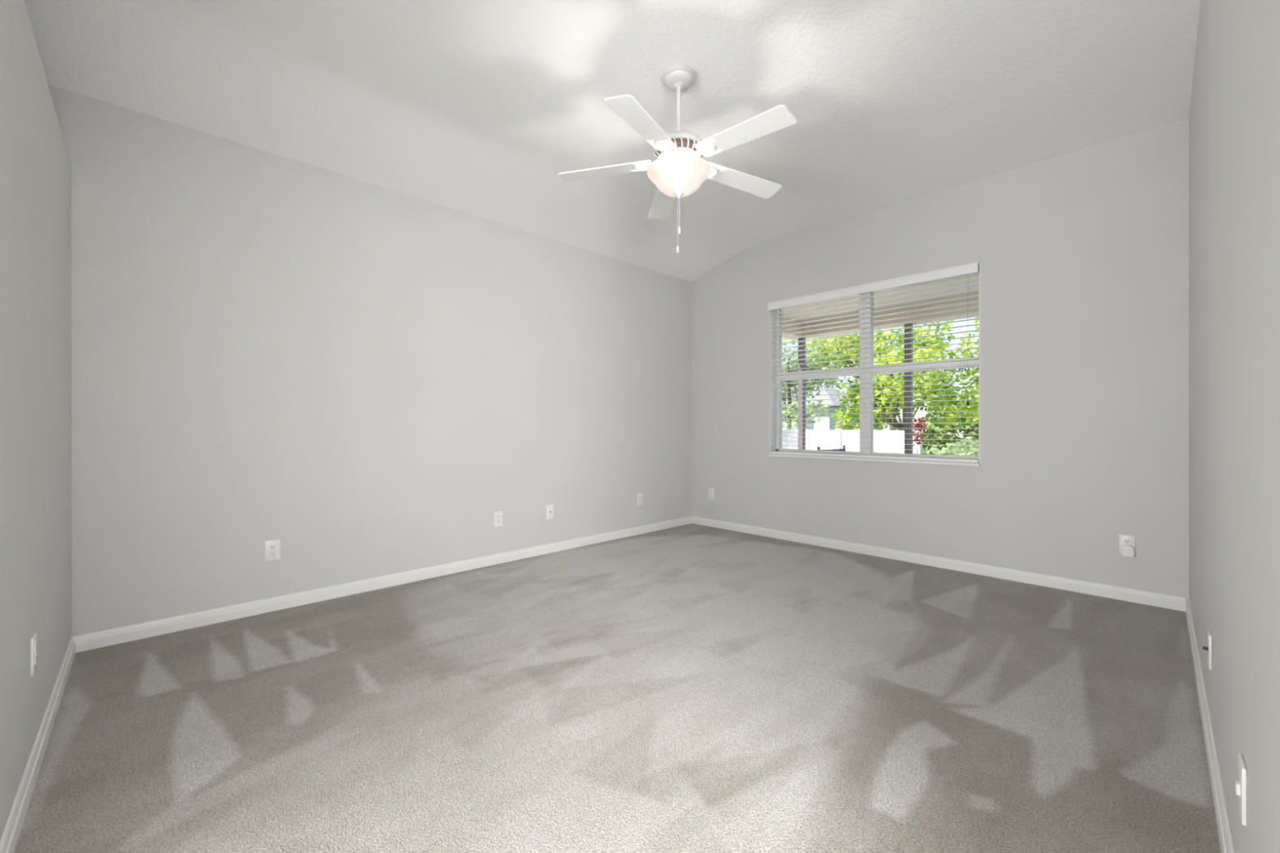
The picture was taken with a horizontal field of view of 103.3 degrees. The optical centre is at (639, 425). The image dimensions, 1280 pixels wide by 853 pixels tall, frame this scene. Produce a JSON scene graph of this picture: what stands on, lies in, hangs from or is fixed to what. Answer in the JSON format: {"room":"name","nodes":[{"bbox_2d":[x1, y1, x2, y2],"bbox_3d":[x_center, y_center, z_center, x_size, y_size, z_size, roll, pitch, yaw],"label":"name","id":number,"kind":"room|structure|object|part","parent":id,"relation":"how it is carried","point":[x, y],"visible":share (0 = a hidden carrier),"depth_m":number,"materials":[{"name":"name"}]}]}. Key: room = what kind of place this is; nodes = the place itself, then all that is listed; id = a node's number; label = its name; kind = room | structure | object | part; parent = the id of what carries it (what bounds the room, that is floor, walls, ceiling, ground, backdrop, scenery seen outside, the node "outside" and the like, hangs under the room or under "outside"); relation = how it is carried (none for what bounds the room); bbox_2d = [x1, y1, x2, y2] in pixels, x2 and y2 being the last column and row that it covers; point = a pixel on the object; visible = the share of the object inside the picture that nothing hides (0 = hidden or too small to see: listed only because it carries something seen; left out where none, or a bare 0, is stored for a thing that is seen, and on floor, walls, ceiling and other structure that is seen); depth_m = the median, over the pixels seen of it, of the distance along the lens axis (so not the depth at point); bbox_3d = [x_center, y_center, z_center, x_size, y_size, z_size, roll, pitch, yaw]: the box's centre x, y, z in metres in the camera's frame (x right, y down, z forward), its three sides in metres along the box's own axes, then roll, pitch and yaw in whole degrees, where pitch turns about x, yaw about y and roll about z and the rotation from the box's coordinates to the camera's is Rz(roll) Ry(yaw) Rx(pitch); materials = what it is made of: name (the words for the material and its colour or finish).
{"room":"empty bedroom","nodes":[
{"label":"empty bedroom","id":0,"kind":"room"},
{"bbox_2d":[0,0,71,839],"bbox_3d":[-1.491,-0.055,1.068,0.120,2.450,3.870,0,0,-44],"label":"wall","id":1,"kind":"structure","parent":0,"point":[35,166],"depth_m":1.58,"materials":[{"name":"grey paint"}]},
{"bbox_2d":[30,631,37,676],"bbox_3d":[-1.948,0.734,1.628,0.010,0.120,0.076,0,0,-44],"label":"electrical outlet","id":2,"kind":"object","parent":1,"relation":"attached to","point":[33,644],"visible":1,"depth_m":1.61,"materials":[{"name":"white plastic"}]},
{"bbox_2d":[34,654,37,664],"bbox_3d":[-1.945,0.753,1.631,0.003,0.027,0.034,0,0,-44],"label":"receptacle","id":3,"kind":"object","parent":2,"relation":"attached to","point":[35,655],"depth_m":1.63,"materials":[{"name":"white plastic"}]},
{"bbox_2d":[34,642,37,652],"bbox_3d":[-1.945,0.715,1.631,0.003,0.027,0.034,0,0,-44],"label":"receptacle","id":4,"kind":"object","parent":2,"relation":"attached to","point":[35,643],"depth_m":1.63,"materials":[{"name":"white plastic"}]},
{"bbox_2d":[0,637,75,852],"bbox_3d":[-2.067,1.080,1.754,0.014,0.080,2.056,0,0,-44],"label":"baseboard","id":5,"kind":"structure","parent":1,"relation":"attached to","point":[9,839],"depth_m":1.60,"materials":[{"name":"white paint"}]},
{"bbox_2d":[48,84,692,637],"bbox_3d":[-2.084,-0.415,3.333,7.697,3.170,0.200,0,0,-44],"label":"wall","id":6,"kind":"structure","parent":0,"point":[353,375],"depth_m":3.23,"materials":[{"name":"grey paint"}]},
{"bbox_2d":[264,539,279,561],"bbox_3d":[-2.217,0.754,3.057,0.076,0.120,0.010,0,0,-44],"label":"electrical outlet","id":7,"kind":"object","parent":6,"relation":"attached to","point":[272,548],"visible":1,"depth_m":3.05,"materials":[{"name":"white plastic"}]},
{"bbox_2d":[269,551,275,555],"bbox_3d":[-2.215,0.773,3.054,0.034,0.027,0.003,0,0,-44],"label":"receptacle","id":8,"kind":"object","parent":7,"relation":"attached to","point":[271,553],"depth_m":3.05,"materials":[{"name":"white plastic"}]},
{"bbox_2d":[269,544,275,549],"bbox_3d":[-2.215,0.735,3.054,0.034,0.027,0.003,0,0,-44],"label":"receptacle","id":9,"kind":"object","parent":7,"relation":"attached to","point":[271,546],"depth_m":3.05,"materials":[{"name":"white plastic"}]},
{"bbox_2d":[71,515,692,652],"bbox_3d":[-1.098,1.080,4.148,4.747,0.080,0.014,0,0,-44],"label":"baseboard","id":10,"kind":"structure","parent":6,"relation":"attached to","point":[90,641],"depth_m":3.24,"materials":[{"name":"white paint"}]},
{"bbox_2d":[493,511,502,527],"bbox_3d":[-1.148,0.759,4.101,0.076,0.120,0.010,0,0,-44],"label":"electrical outlet","id":11,"kind":"object","parent":6,"relation":"attached to","point":[498,516],"visible":1,"depth_m":4.10,"materials":[{"name":"white plastic"}]},
{"bbox_2d":[546,504,553,519],"bbox_3d":[-0.788,0.760,4.449,0.076,0.120,0.016,0,0,-44],"label":"cable jack","id":12,"kind":"object","parent":6,"relation":"attached to","point":[549,508],"visible":1,"depth_m":4.45,"materials":[{"name":"white plastic"}]},
{"bbox_2d":[636,493,642,505],"bbox_3d":[-0.003,0.761,5.220,0.076,0.120,0.010,0,0,-44],"label":"electrical outlet","id":13,"kind":"object","parent":6,"relation":"attached to","point":[639,496],"visible":1,"depth_m":5.21,"materials":[{"name":"white plastic"}]},
{"bbox_2d":[23,0,1200,282],"bbox_3d":[-0.662,-1.813,1.878,7.697,0.454,4.270,0,0,-44],"label":"ceiling","id":14,"kind":"structure","parent":0,"point":[477,108],"depth_m":2.72,"materials":[{"name":"white paint"}]},
{"bbox_2d":[557,64,796,253],"bbox_3d":[0.237,-1.382,2.643,1.271,0.932,1.212,0,0,-44],"label":"ceiling fan","id":15,"kind":"object","parent":14,"relation":"hanging from","point":[679,168],"visible":1,"depth_m":2.58,"materials":[{"name":"white metal"}]},
{"bbox_3d":[-0.187,-1.377,2.747,0.507,0.053,0.136,0,0,9],"label":"blade","id":16,"kind":"part","parent":15,"relation":"part of","materials":[{"name":"white wood"}]},
{"bbox_3d":[0.017,-1.377,2.325,0.136,0.053,0.507,0,0,27],"label":"blade","id":17,"kind":"part","parent":15,"relation":"part of","materials":[{"name":"white wood"}]},
{"bbox_3d":[0.152,-1.377,3.071,0.136,0.053,0.507,0,0,-9],"label":"blade","id":18,"kind":"part","parent":15,"relation":"part of","materials":[{"name":"white wood"}]},
{"bbox_2d":[653,136,704,159],"bbox_3d":[0.205,-1.424,2.676,0.276,0.055,0.276,0,0,-44],"label":"motor housing","id":19,"kind":"object","parent":15,"relation":"attached to","point":[682,144],"depth_m":2.57,"materials":[{"name":"white metal"}]},
{"bbox_3d":[0.205,-1.284,2.676,0.338,0.124,0.338,0,0,-44],"label":"lamp shade","id":20,"kind":"part","parent":15,"relation":"part of","materials":[{"name":"white glass"}]},
{"bbox_3d":[0.208,-1.121,2.671,0.003,0.167,0.004,0,0,-44],"label":"pull chain","id":21,"kind":"part","parent":15,"relation":"part of","materials":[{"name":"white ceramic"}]},
{"bbox_3d":[0.564,-1.377,2.849,0.507,0.053,0.136,0,0,-27],"label":"blade","id":22,"kind":"part","parent":15,"relation":"part of","materials":[{"name":"white wood"}]},
{"bbox_3d":[0.481,-1.377,2.389,0.136,0.053,0.508,0,0,-44],"label":"blade","id":23,"kind":"part","parent":15,"relation":"part of","materials":[{"name":"white wood"}]},
{"bbox_2d":[13,523,1221,852],"bbox_3d":[-0.662,1.120,1.878,7.297,0.001,3.870,0,0,-44],"label":"floor","id":24,"kind":"structure","parent":0,"point":[691,687],"depth_m":1.92,"materials":[{"name":"carpet"}]},
{"bbox_2d":[782,274,978,322],"bbox_3d":[3.994,-1.540,4.288,2.333,0.080,7.070,0,0,-44],"label":"ceiling","id":25,"kind":"structure","parent":0,"point":[963,283],"depth_m":6.02,"materials":[{"name":"beige paint"}]},
{"bbox_2d":[692,118,1188,602],"bbox_3d":[2.019,-0.415,4.497,0.200,3.170,3.870,0,0,-44],"label":"wall","id":26,"kind":"structure","parent":0,"point":[1082,255],"depth_m":3.61,"materials":[{"name":"grey paint"}]},
{"bbox_2d":[708,488,714,499],"bbox_3d":[0.790,0.758,5.606,0.010,0.120,0.076,0,0,-44],"label":"electrical outlet","id":27,"kind":"object","parent":26,"relation":"attached to","point":[711,491],"visible":1,"depth_m":5.60,"materials":[{"name":"white plastic"}]},
{"bbox_2d":[768,262,980,466],"bbox_3d":[1.988,-0.458,4.506,0.203,1.535,1.795,0,0,-44],"label":"window","id":28,"kind":"structure","parent":26,"relation":"in","point":[868,438],"depth_m":4.52,"materials":[{"name":"white plastic"}]},
{"bbox_3d":[1.715,-0.492,4.877,0.054,0.080,0.812,0,0,-44],"label":"meeting rail","id":29,"kind":"part","parent":28,"relation":"part of","materials":[{"name":"white plastic"}]},
{"bbox_2d":[768,262,978,462],"bbox_3d":[1.939,-0.471,4.470,0.088,1.511,1.793,0,0,-44],"label":"window blind","id":30,"kind":"object","parent":28,"relation":"attached to","point":[972,268],"visible":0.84,"depth_m":4.32,"materials":[{"name":"white plastic"}]},
{"bbox_3d":[1.686,-0.448,4.752,0.056,1.445,0.001,0,0,-44],"label":"ladder cord","id":31,"kind":"part","parent":30,"relation":"part of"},
{"bbox_3d":[1.956,0.273,4.477,0.050,0.023,1.771,0,0,-44],"label":"rail","id":32,"kind":"part","parent":30,"relation":"part of","materials":[{"name":"white wood"}]},
{"bbox_3d":[1.948,-1.188,4.470,0.056,0.045,1.771,0,0,-44],"label":"head rail","id":33,"kind":"part","parent":30,"relation":"part of","materials":[{"name":"white plastic"}]},
{"bbox_3d":[2.483,-0.448,3.936,0.056,1.445,0.001,0,0,-44],"label":"ladder cord","id":34,"kind":"part","parent":30,"relation":"part of","materials":[{"name":"white fabric"}]},
{"bbox_3d":[2.499,-0.670,3.860,0.004,0.980,0.003,0,0,16],"label":"lift cord","id":35,"kind":"part","parent":30,"relation":"part of","materials":[{"name":"white fabric"}]},
{"bbox_3d":[1.988,0.297,4.506,0.203,0.025,1.795,0,0,-44],"label":"sill","id":36,"kind":"part","parent":28,"relation":"part of","materials":[{"name":"white paint"}]},
{"bbox_3d":[2.353,-0.492,4.224,0.054,0.080,0.812,0,0,-44],"label":"meeting rail","id":37,"kind":"part","parent":28,"relation":"part of","materials":[{"name":"white plastic"}]},
{"bbox_2d":[782,296,978,340],"bbox_3d":[3.994,-1.390,4.302,2.353,0.220,7.090,0,0,-44],"label":"beam","id":38,"kind":"structure","parent":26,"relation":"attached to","point":[973,299],"depth_m":6.51,"materials":[{"name":"beige paint"}]},
{"bbox_2d":[692,515,1185,611],"bbox_3d":[1.942,1.080,4.423,0.014,0.080,3.842,0,0,-44],"label":"baseboard","id":39,"kind":"structure","parent":26,"relation":"attached to","point":[1155,599],"depth_m":3.81,"materials":[{"name":"white paint"}]},
{"bbox_2d":[1119,533,1135,555],"bbox_3d":[3.109,0.760,3.232,0.010,0.120,0.076,0,0,-44],"label":"electrical outlet","id":40,"kind":"object","parent":26,"relation":"attached to","point":[1124,540],"visible":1,"depth_m":3.23,"materials":[{"name":"white plastic"}]},
{"bbox_2d":[1123,538,1130,543],"bbox_3d":[3.107,0.741,3.230,0.003,0.027,0.034,0,0,-44],"label":"receptacle","id":41,"kind":"object","parent":40,"relation":"attached to","point":[1125,540],"depth_m":3.23,"materials":[{"name":"white plastic"}]},
{"bbox_2d":[1122,545,1133,557],"bbox_3d":[3.096,0.797,3.211,0.037,0.073,0.054,0,0,-44],"label":"night light","id":42,"kind":"object","parent":40,"relation":"attached to","point":[1127,550],"visible":1,"depth_m":3.20,"materials":[{"name":"white plastic"}]},
{"bbox_2d":[1188,0,1279,852],"bbox_3d":[0.732,-0.415,0.451,7.697,3.170,0.120,0,0,-44],"label":"wall","id":43,"kind":"structure","parent":0,"point":[1234,117],"depth_m":1.17,"materials":[{"name":"grey paint"}]},
{"bbox_2d":[1202,629,1211,669],"bbox_3d":[1.993,0.785,1.781,0.076,0.120,0.020,0,0,-44],"label":"cable jack","id":44,"kind":"object","parent":43,"relation":"attached to","point":[1208,648],"visible":1,"depth_m":1.75,"materials":[{"name":"white plastic"}]},
{"bbox_3d":[1.998,0.785,1.776,0.076,0.120,0.006,0,0,-44],"label":"plate","id":45,"kind":"part","parent":44,"relation":"part of","materials":[{"name":"white plastic"}]},
{"bbox_2d":[1185,598,1234,852],"bbox_3d":[2.026,1.080,1.809,3.547,0.080,0.014,0,0,-44],"label":"baseboard","id":46,"kind":"structure","parent":43,"relation":"attached to","point":[1222,820],"depth_m":1.65,"materials":[{"name":"white paint"}]},
{"bbox_2d":[1235,752,1247,826],"bbox_3d":[1.284,0.775,1.083,0.076,0.120,0.013,0,0,-44],"label":"phone jack","id":47,"kind":"object","parent":43,"relation":"attached to","point":[1241,784],"visible":1,"depth_m":1.06,"materials":[{"name":"white plastic"}]},
{"bbox_3d":[3.995,1.205,4.359,2.433,0.130,7.170,0,0,-44],"label":"floor","id":48,"kind":"structure","parent":0,"visible":0},
{"bbox_2d":[798,337,805,449],"bbox_3d":[2.384,-0.070,7.462,0.090,2.420,0.076,0,0,-44],"label":"porch post","id":49,"kind":"object","parent":48,"relation":"on","point":[802,409],"visible":0.56,"depth_m":7.43,"materials":[{"name":"wood"}]},
{"bbox_2d":[817,444,845,451],"bbox_3d":[2.416,0.693,5.910,0.553,0.898,0.503,0,0,-34],"label":"patio chair","id":50,"kind":"object","parent":48,"relation":"on","point":[843,449],"visible":0.08,"depth_m":6.10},
{"bbox_3d":[2.303,0.482,6.075,0.500,0.395,0.040,0,0,-34],"label":"backrest","id":51,"kind":"part","parent":50,"relation":"part of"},
{"bbox_2d":[904,323,912,453],"bbox_3d":[3.405,-0.070,6.418,0.090,2.420,0.076,0,0,-44],"label":"porch post","id":52,"kind":"object","parent":48,"relation":"on","point":[909,441],"visible":0.56,"depth_m":6.38,"materials":[{"name":"wood"}]},
{"label":"outside","id":53,"kind":"structure","parent":0,"visible":0},
{"bbox_2d":[921,437,978,455],"bbox_3d":[20.427,1.375,25.188,55.053,0.190,80.000,0,0,-44],"label":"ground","id":54,"kind":"structure","parent":53,"point":[957,442],"depth_m":32.52,"materials":[{"name":"green plant"}]},
{"bbox_2d":[782,343,846,388],"bbox_3d":[11.411,-1.920,33.746,5.322,6.407,6.531,0,0,-44],"label":"tree","id":55,"kind":"object","parent":54,"relation":"on","point":[835,378],"visible":0.03,"depth_m":33.60,"materials":[{"name":"green plant"}]},
{"bbox_2d":[782,339,848,429],"bbox_3d":[5.787,-1.345,18.821,3.801,5.256,4.090,0,0,-44],"label":"tree","id":56,"kind":"object","parent":54,"relation":"on","point":[809,384],"visible":0.27,"depth_m":18.12,"materials":[{"name":"green plant"}]},
{"bbox_2d":[782,384,883,430],"bbox_3d":[8.251,-0.370,25.525,6.800,3.300,6.300,0,0,-44],"label":"house","id":57,"kind":"structure","parent":54,"relation":"on","point":[823,418],"depth_m":22.03,"materials":[{"name":"grey"}]},
{"bbox_2d":[782,428,921,453],"bbox_3d":[3.475,0.670,13.099,0.120,1.220,6.920,0,0,-44],"label":"fence","id":58,"kind":"object","parent":54,"relation":"on","point":[829,439],"visible":0.03,"depth_m":11.74,"materials":[{"name":"white plastic"}]},
{"bbox_3d":[4.069,0.670,12.491,0.040,1.120,1.580,0,0,-44],"label":"panel","id":59,"kind":"part","parent":58,"relation":"part of","materials":[{"name":"white plastic"}]},
{"bbox_3d":[4.663,0.670,11.883,0.120,1.220,0.120,0,0,-44],"label":"post","id":60,"kind":"part","parent":58,"relation":"part of","materials":[{"name":"white plastic"}]},
{"bbox_3d":[5.257,0.670,11.275,0.040,1.120,1.580,0,0,-44],"label":"panel","id":61,"kind":"part","parent":58,"relation":"part of","materials":[{"name":"white plastic"}]},
{"bbox_3d":[5.851,0.670,10.667,0.120,1.220,0.120,0,0,-44],"label":"post","id":62,"kind":"part","parent":58,"relation":"part of","materials":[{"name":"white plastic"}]},
{"bbox_2d":[805,320,978,431],"bbox_3d":[6.100,-0.802,12.446,3.216,4.172,3.975,0,0,-44],"label":"tree","id":63,"kind":"object","parent":54,"relation":"on","point":[892,416],"visible":0.51,"depth_m":12.19,"materials":[{"name":"green plant"}]},
{"bbox_2d":[845,368,964,430],"bbox_3d":[9.091,-0.464,17.609,2.785,3.498,3.715,0,0,-44],"label":"tree","id":64,"kind":"object","parent":54,"relation":"on","point":[948,386],"visible":0.23,"depth_m":17.01,"materials":[{"name":"green plant"}]},
{"bbox_2d":[913,392,978,454],"bbox_3d":[12.900,0.132,18.663,2.100,2.869,5.914,0,0,-44],"label":"hedge","id":65,"kind":"object","parent":54,"relation":"on","point":[942,428],"visible":0.14,"depth_m":19.48,"materials":[{"name":"green plant"}]},
{"bbox_2d":[919,439,978,456],"bbox_3d":[6.420,0.770,9.333,1.198,1.031,2.387,0,0,-44],"label":"shrub","id":66,"kind":"object","parent":54,"relation":"on","point":[967,448],"visible":0.12,"depth_m":9.60,"materials":[{"name":"green plant"}]},
{"bbox_2d":[946,316,978,407],"bbox_3d":[10.245,-1.135,12.569,3.456,4.836,4.483,0,0,-44],"label":"tree","id":67,"kind":"object","parent":54,"relation":"on","point":[962,340],"visible":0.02,"depth_m":13.37,"materials":[{"name":"green plant"}]},
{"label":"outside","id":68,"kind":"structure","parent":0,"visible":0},
{"bbox_3d":[3.845,1.259,8.986,3.820,0.038,18.000,0,0,-44],"label":"patio","id":69,"kind":"object","parent":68,"visible":0},
{"bbox_2d":[912,416,927,453],"bbox_3d":[4.324,0.570,7.942,0.320,1.426,0.344,0,0,-44],"label":"shrub","id":70,"kind":"object","parent":69,"relation":"on","point":[918,427],"visible":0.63,"depth_m":7.90,"materials":[{"name":"red plant"}]}
]}

